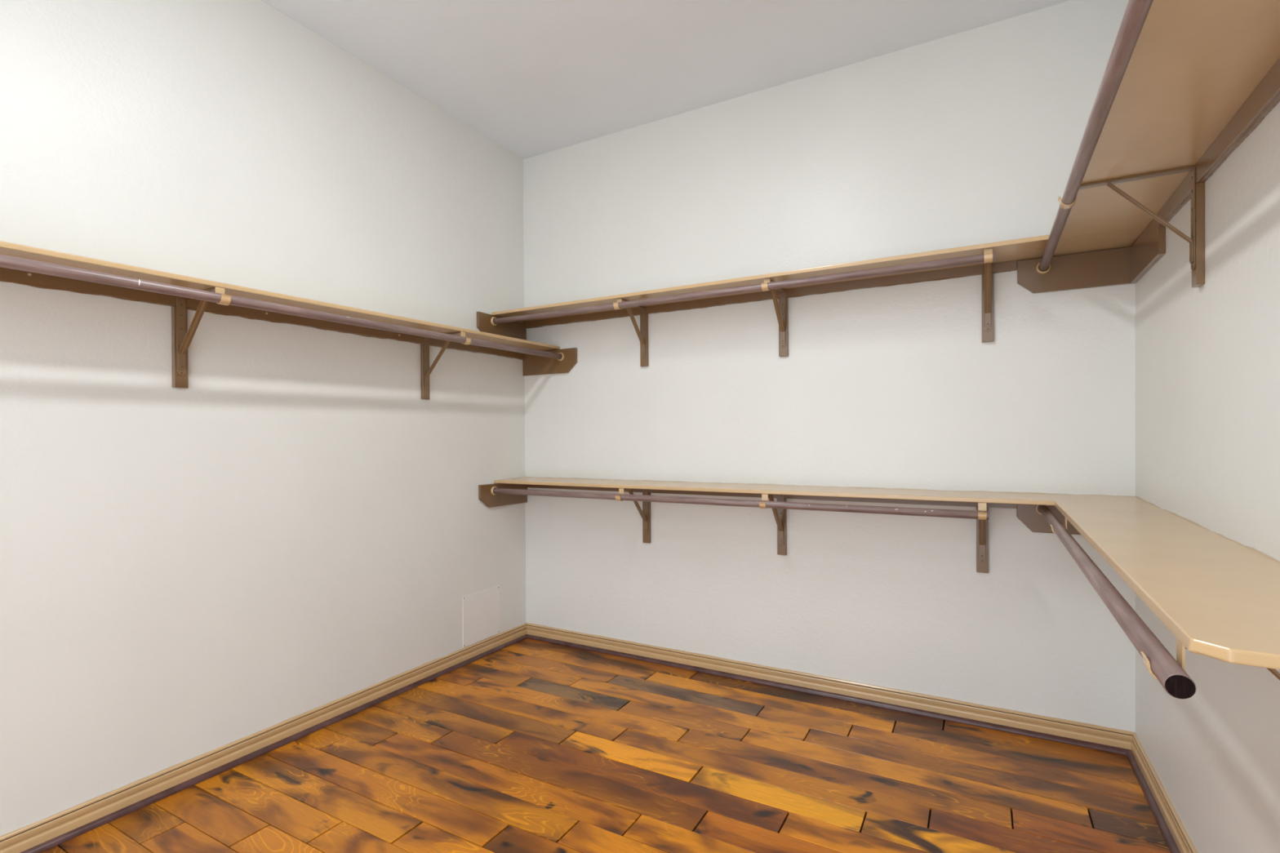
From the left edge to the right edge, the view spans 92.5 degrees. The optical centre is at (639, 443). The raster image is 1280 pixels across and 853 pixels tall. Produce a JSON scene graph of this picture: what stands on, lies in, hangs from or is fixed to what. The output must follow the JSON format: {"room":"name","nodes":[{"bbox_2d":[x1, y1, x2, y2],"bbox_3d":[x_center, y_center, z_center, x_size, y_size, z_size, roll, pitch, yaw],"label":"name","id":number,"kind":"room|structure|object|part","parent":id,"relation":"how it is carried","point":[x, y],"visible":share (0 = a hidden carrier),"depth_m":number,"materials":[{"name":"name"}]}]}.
{"room":"walk-in closet","nodes":[
{"label":"walk-in closet","id":0,"kind":"room"},
{"bbox_2d":[0,0,525,835],"bbox_3d":[-1.694,-0.307,2.311,0.100,3.180,3.950,0,0,29],"label":"wall","id":1,"kind":"structure","parent":0,"point":[289,531],"depth_m":2.37,"materials":[{"name":"paint"}]},
{"bbox_2d":[171,286,231,388],"bbox_3d":[-1.539,-0.366,2.154,0.324,0.330,0.045,0,0,29],"label":"bracket","id":2,"kind":"object","parent":1,"relation":"attached to","point":[182,337],"visible":0.98,"depth_m":2.21,"materials":[{"name":"brown paint"}]},
{"bbox_3d":[-1.663,-0.387,2.223,0.003,0.283,0.028,0,0,29],"label":"wall plate","id":3,"kind":"part","parent":2,"relation":"part of","materials":[{"name":"brown metal"}]},
{"bbox_3d":[-1.549,-0.527,2.158,0.259,0.007,0.025,0,0,29],"label":"arm","id":4,"kind":"part","parent":2,"relation":"part of","materials":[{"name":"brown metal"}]},
{"bbox_2d":[0,622,526,852],"bbox_3d":[-1.628,1.208,2.288,0.034,0.088,3.750,0,0,29],"label":"baseboard","id":5,"kind":"structure","parent":1,"relation":"attached to","point":[42,835],"depth_m":2.35,"materials":[{"name":"beige paint"}]},
{"bbox_2d":[0,240,577,376],"bbox_3d":[-1.278,-0.501,2.535,0.411,0.167,2.950,0,0,29],"label":"wall shelf","id":6,"kind":"object","parent":1,"relation":"attached to","point":[532,365],"visible":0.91,"depth_m":2.34,"materials":[{"name":"beige paint"}]},
{"bbox_2d":[0,253,562,359],"bbox_3d":[-1.196,-0.500,2.487,0.033,0.033,2.906,0,1,29],"label":"clothes rod","id":7,"kind":"object","parent":6,"relation":"attached to","point":[6,261],"visible":1,"depth_m":2.07,"materials":[{"name":"brown metal"}]},
{"bbox_2d":[557,352,564,360],"bbox_3d":[-0.489,-0.529,3.757,0.053,0.053,0.013,0,0,29],"label":"socket","id":8,"kind":"object","parent":6,"relation":"attached to","point":[562,353],"depth_m":3.75,"materials":[{"name":"beige paint"}]},
{"bbox_2d":[420,331,471,399],"bbox_3d":[-0.992,-0.394,3.137,0.324,0.330,0.045,0,0,29],"label":"bracket","id":9,"kind":"object","parent":1,"relation":"attached to","point":[425,371],"visible":0.9,"depth_m":3.19,"materials":[{"name":"brown paint"}]},
{"bbox_3d":[-1.116,-0.414,3.206,0.003,0.283,0.028,0,0,29],"label":"wall plate","id":10,"kind":"part","parent":9,"relation":"part of","materials":[{"name":"brown wood"}]},
{"bbox_3d":[-1.002,-0.555,3.141,0.259,0.007,0.025,0,0,29],"label":"arm","id":11,"kind":"part","parent":9,"relation":"part of","materials":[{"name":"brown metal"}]},
{"bbox_2d":[462,585,499,648],"bbox_3d":[-0.924,1.008,3.582,0.005,0.290,0.300,0,0,29],"label":"access panel","id":12,"kind":"object","parent":1,"relation":"attached to","point":[481,609],"visible":1,"depth_m":3.58,"materials":[{"name":"paint"}]},
{"bbox_2d":[40,638,1170,852],"bbox_3d":[-0.587,1.284,1.021,3.086,0.061,4.950,0,0,29],"label":"floor","id":13,"kind":"structure","parent":0,"point":[528,745],"depth_m":2.26,"materials":[{"name":"brown wood"}]},
{"bbox_2d":[261,0,1071,159],"bbox_3d":[-0.310,-1.850,1.526,3.086,0.100,3.750,0,0,29],"label":"ceiling","id":14,"kind":"structure","parent":0,"point":[533,77],"depth_m":2.79,"materials":[{"name":"paint"}]},
{"bbox_2d":[523,0,1135,732],"bbox_3d":[0.634,-0.325,3.218,3.086,3.180,0.100,0,0,29],"label":"wall","id":15,"kind":"structure","parent":0,"point":[974,136],"depth_m":2.94,"materials":[{"name":"paint"}]},
{"bbox_2d":[613,298,648,366],"bbox_3d":[-0.050,-0.600,3.353,0.045,0.330,0.324,0,0,29],"label":"shelf bracket","id":16,"kind":"object","parent":15,"relation":"attached to","point":[642,335],"visible":0.98,"depth_m":3.47,"materials":[{"name":"brown paint"}]},
{"bbox_3d":[-0.046,-0.761,3.361,0.025,0.007,0.259,0,0,29],"label":"arm","id":17,"kind":"part","parent":16,"relation":"part of","materials":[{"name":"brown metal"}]},
{"bbox_3d":[0.019,-0.622,3.477,0.028,0.283,0.003,0,0,29],"label":"wall plate","id":18,"kind":"part","parent":16,"relation":"part of","materials":[{"name":"brown metal"}]},
{"bbox_2d":[615,488,650,543],"bbox_3d":[-0.037,0.404,3.352,0.045,0.330,0.330,0,0,29],"label":"shelf bracket","id":19,"kind":"object","parent":15,"relation":"attached to","point":[645,513],"visible":0.83,"depth_m":3.47,"materials":[{"name":"brown paint"}]},
{"bbox_3d":[0.033,0.382,3.478,0.028,0.283,0.003,0,0,29],"label":"wall plate","id":20,"kind":"part","parent":19,"relation":"part of","materials":[{"name":"brown metal"}]},
{"bbox_2d":[476,234,1049,340],"bbox_3d":[0.371,-0.706,3.060,2.782,0.170,0.425,0,0,29],"label":"wall shelf","id":21,"kind":"object","parent":15,"relation":"attached to","point":[1008,252],"visible":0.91,"depth_m":2.95,"materials":[{"name":"beige paint"}]},
{"bbox_2d":[490,316,497,325],"bbox_3d":[-0.866,-0.725,3.649,0.013,0.053,0.053,0,0,29],"label":"socket","id":22,"kind":"object","parent":21,"relation":"attached to","point":[491,317],"depth_m":3.63,"materials":[{"name":"beige paint"}]},
{"bbox_2d":[493,252,995,324],"bbox_3d":[0.261,-0.726,3.021,2.578,0.033,0.033,0,0,29],"label":"clothes rod","id":23,"kind":"object","parent":21,"relation":"attached to","point":[975,259],"visible":1,"depth_m":2.82,"materials":[{"name":"brown painted metal"}]},
{"bbox_2d":[759,493,786,555],"bbox_3d":[0.644,0.403,2.973,0.045,0.330,0.330,0,0,29],"label":"shelf bracket","id":24,"kind":"object","parent":15,"relation":"attached to","point":[780,514],"visible":0.81,"depth_m":3.09,"materials":[{"name":"brown paint"}]},
{"bbox_3d":[0.714,0.381,3.099,0.028,0.283,0.003,0,0,29],"label":"wall plate","id":25,"kind":"part","parent":24,"relation":"part of","materials":[{"name":"brown metal"}]},
{"bbox_2d":[760,278,788,356],"bbox_3d":[0.651,-0.601,2.963,0.045,0.330,0.324,0,0,29],"label":"shelf bracket","id":26,"kind":"object","parent":15,"relation":"attached to","point":[781,308],"visible":0.96,"depth_m":3.08,"materials":[{"name":"brown paint"}]},
{"bbox_3d":[0.655,-0.763,2.971,0.025,0.007,0.259,0,0,29],"label":"arm","id":27,"kind":"part","parent":26,"relation":"part of","materials":[{"name":"brown metal"}]},
{"bbox_3d":[0.720,-0.623,3.087,0.028,0.283,0.003,0,0,29],"label":"wall plate","id":28,"kind":"part","parent":26,"relation":"part of","materials":[{"name":"brown metal"}]},
{"bbox_2d":[478,476,1129,508],"bbox_3d":[0.511,0.295,2.995,3.086,0.167,0.419,0,0,29],"label":"wall shelf","id":29,"kind":"object","parent":15,"relation":"attached to","point":[1006,500],"visible":0.95,"depth_m":2.98,"materials":[{"name":"beige paint"}]},
{"bbox_2d":[490,486,497,495],"bbox_3d":[-0.865,0.284,3.648,0.013,0.053,0.053,0,0,29],"label":"socket","id":30,"kind":"object","parent":29,"relation":"attached to","point":[492,493],"depth_m":3.63,"materials":[{"name":"beige paint"}]},
{"bbox_2d":[493,488,989,519],"bbox_3d":[0.253,0.284,3.027,2.556,0.035,0.033,0,0,29],"label":"clothes rod","id":31,"kind":"object","parent":29,"relation":"attached to","point":[971,514],"visible":1,"depth_m":2.83,"materials":[{"name":"brown painted metal"}]},
{"bbox_2d":[526,622,1134,755],"bbox_3d":[0.609,1.192,3.168,3.086,0.088,0.034,0,0,29],"label":"baseboard","id":32,"kind":"structure","parent":15,"relation":"attached to","point":[1089,735],"depth_m":2.92,"materials":[{"name":"beige paint"}]},
{"bbox_2d":[976,502,988,573],"bbox_3d":[1.419,0.401,2.541,0.045,0.330,0.330,0,0,29],"label":"shelf bracket","id":33,"kind":"object","parent":15,"relation":"attached to","point":[982,523],"visible":0.88,"depth_m":2.66,"materials":[{"name":"brown paint"}]},
{"bbox_3d":[1.489,0.380,2.667,0.028,0.283,0.003,0,0,29],"label":"wall plate","id":34,"kind":"part","parent":33,"relation":"part of","materials":[{"name":"brown metal"}]},
{"bbox_2d":[982,248,993,342],"bbox_3d":[1.435,-0.603,2.527,0.045,0.330,0.324,0,0,29],"label":"shelf bracket","id":35,"kind":"object","parent":15,"relation":"attached to","point":[988,276],"visible":0.99,"depth_m":2.64,"materials":[{"name":"brown paint"}]},
{"bbox_3d":[1.504,-0.624,2.651,0.028,0.283,0.003,0,0,29],"label":"wall plate","id":36,"kind":"part","parent":35,"relation":"part of","materials":[{"name":"brown metal"}]},
{"bbox_2d":[1135,102,1279,852],"bbox_3d":[1.089,-0.312,0.761,0.100,3.180,3.950,0,0,29],"label":"wall","id":37,"kind":"structure","parent":0,"point":[1207,356],"depth_m":1.57,"materials":[{"name":"paint"}]},
{"bbox_2d":[1050,517,1066,534],"bbox_3d":[1.515,0.411,1.967,0.330,0.330,0.045,0,0,29],"label":"shelf bracket","id":38,"kind":"object","parent":37,"relation":"attached to","point":[1065,518],"visible":0.11,"depth_m":2.03,"materials":[{"name":"brown paint"}]},
{"bbox_2d":[1057,165,1204,288],"bbox_3d":[1.401,-0.598,1.763,0.328,0.330,0.045,0,0,29],"label":"shelf bracket","id":39,"kind":"object","parent":37,"relation":"attached to","point":[1197,242],"visible":0.98,"depth_m":1.69,"materials":[{"name":"brown paint"}]},
{"bbox_3d":[1.410,-0.759,1.757,0.264,0.007,0.025,0,0,29],"label":"arm","id":40,"kind":"part","parent":39,"relation":"part of","materials":[{"name":"brown metal"}]},
{"bbox_3d":[1.527,-0.619,1.693,0.003,0.283,0.028,0,0,29],"label":"wall plate","id":41,"kind":"part","parent":39,"relation":"part of","materials":[{"name":"brown metal"}]},
{"bbox_2d":[1016,493,1279,670],"bbox_3d":[1.288,0.299,1.631,0.400,0.167,2.045,0,0,29],"label":"wall shelf","id":42,"kind":"object","parent":37,"relation":"attached to","point":[1219,595],"visible":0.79,"depth_m":1.19,"materials":[{"name":"beige paint"}]},
{"bbox_2d":[1035,504,1049,515],"bbox_3d":[1.679,0.274,2.557,0.053,0.053,0.013,0,0,29],"label":"socket","id":43,"kind":"object","parent":42,"relation":"attached to","point":[1037,511],"depth_m":2.56,"materials":[{"name":"beige paint"}]},
{"bbox_2d":[1038,505,1196,699],"bbox_3d":[1.191,0.294,1.676,0.033,0.035,2.014,0,1,29],"label":"clothes rod","id":44,"kind":"object","parent":42,"relation":"attached to","point":[1174,679],"visible":0.91,"depth_m":1.02,"materials":[{"name":"brown painted metal"}]},
{"bbox_2d":[1017,0,1279,293],"bbox_3d":[1.271,-0.703,1.600,0.397,0.166,2.100,0,0,29],"label":"wall shelf","id":45,"kind":"object","parent":37,"relation":"attached to","point":[1200,77],"visible":0.81,"depth_m":1.45,"materials":[{"name":"beige paint"}]},
{"bbox_2d":[1035,262,1051,274],"bbox_3d":[1.678,-0.731,2.549,0.053,0.053,0.013,0,0,29],"label":"socket","id":46,"kind":"object","parent":45,"relation":"attached to","point":[1048,271],"depth_m":2.55,"materials":[{"name":"beige paint"}]},
{"bbox_2d":[1039,0,1153,271],"bbox_3d":[1.177,-0.723,1.650,0.033,0.033,2.056,0,0,29],"label":"clothes rod","id":47,"kind":"object","parent":45,"relation":"attached to","point":[1136,11],"visible":1,"depth_m":1.28,"materials":[{"name":"brown painted metal"}]},
{"bbox_2d":[1126,732,1198,852],"bbox_3d":[1.038,1.204,0.803,0.034,0.088,3.750,0,0,29],"label":"baseboard","id":48,"kind":"structure","parent":37,"relation":"attached to","point":[1177,839],"depth_m":2.04,"materials":[{"name":"beige paint"}]},
{"bbox_3d":[1.028,1.238,0.800,0.018,0.019,3.734,0,0,29],"label":"shoe molding","id":49,"kind":"part","parent":48,"relation":"part of","materials":[{"name":"brown wood"}]},
{"bbox_2d":[1139,638,1279,679],"bbox_3d":[0.866,0.442,0.800,0.330,0.330,0.045,0,0,29],"label":"shelf bracket","id":50,"kind":"object","parent":37,"relation":"attached to","point":[1180,648],"visible":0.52,"depth_m":0.86,"materials":[{"name":"brown paint"}]}
]}

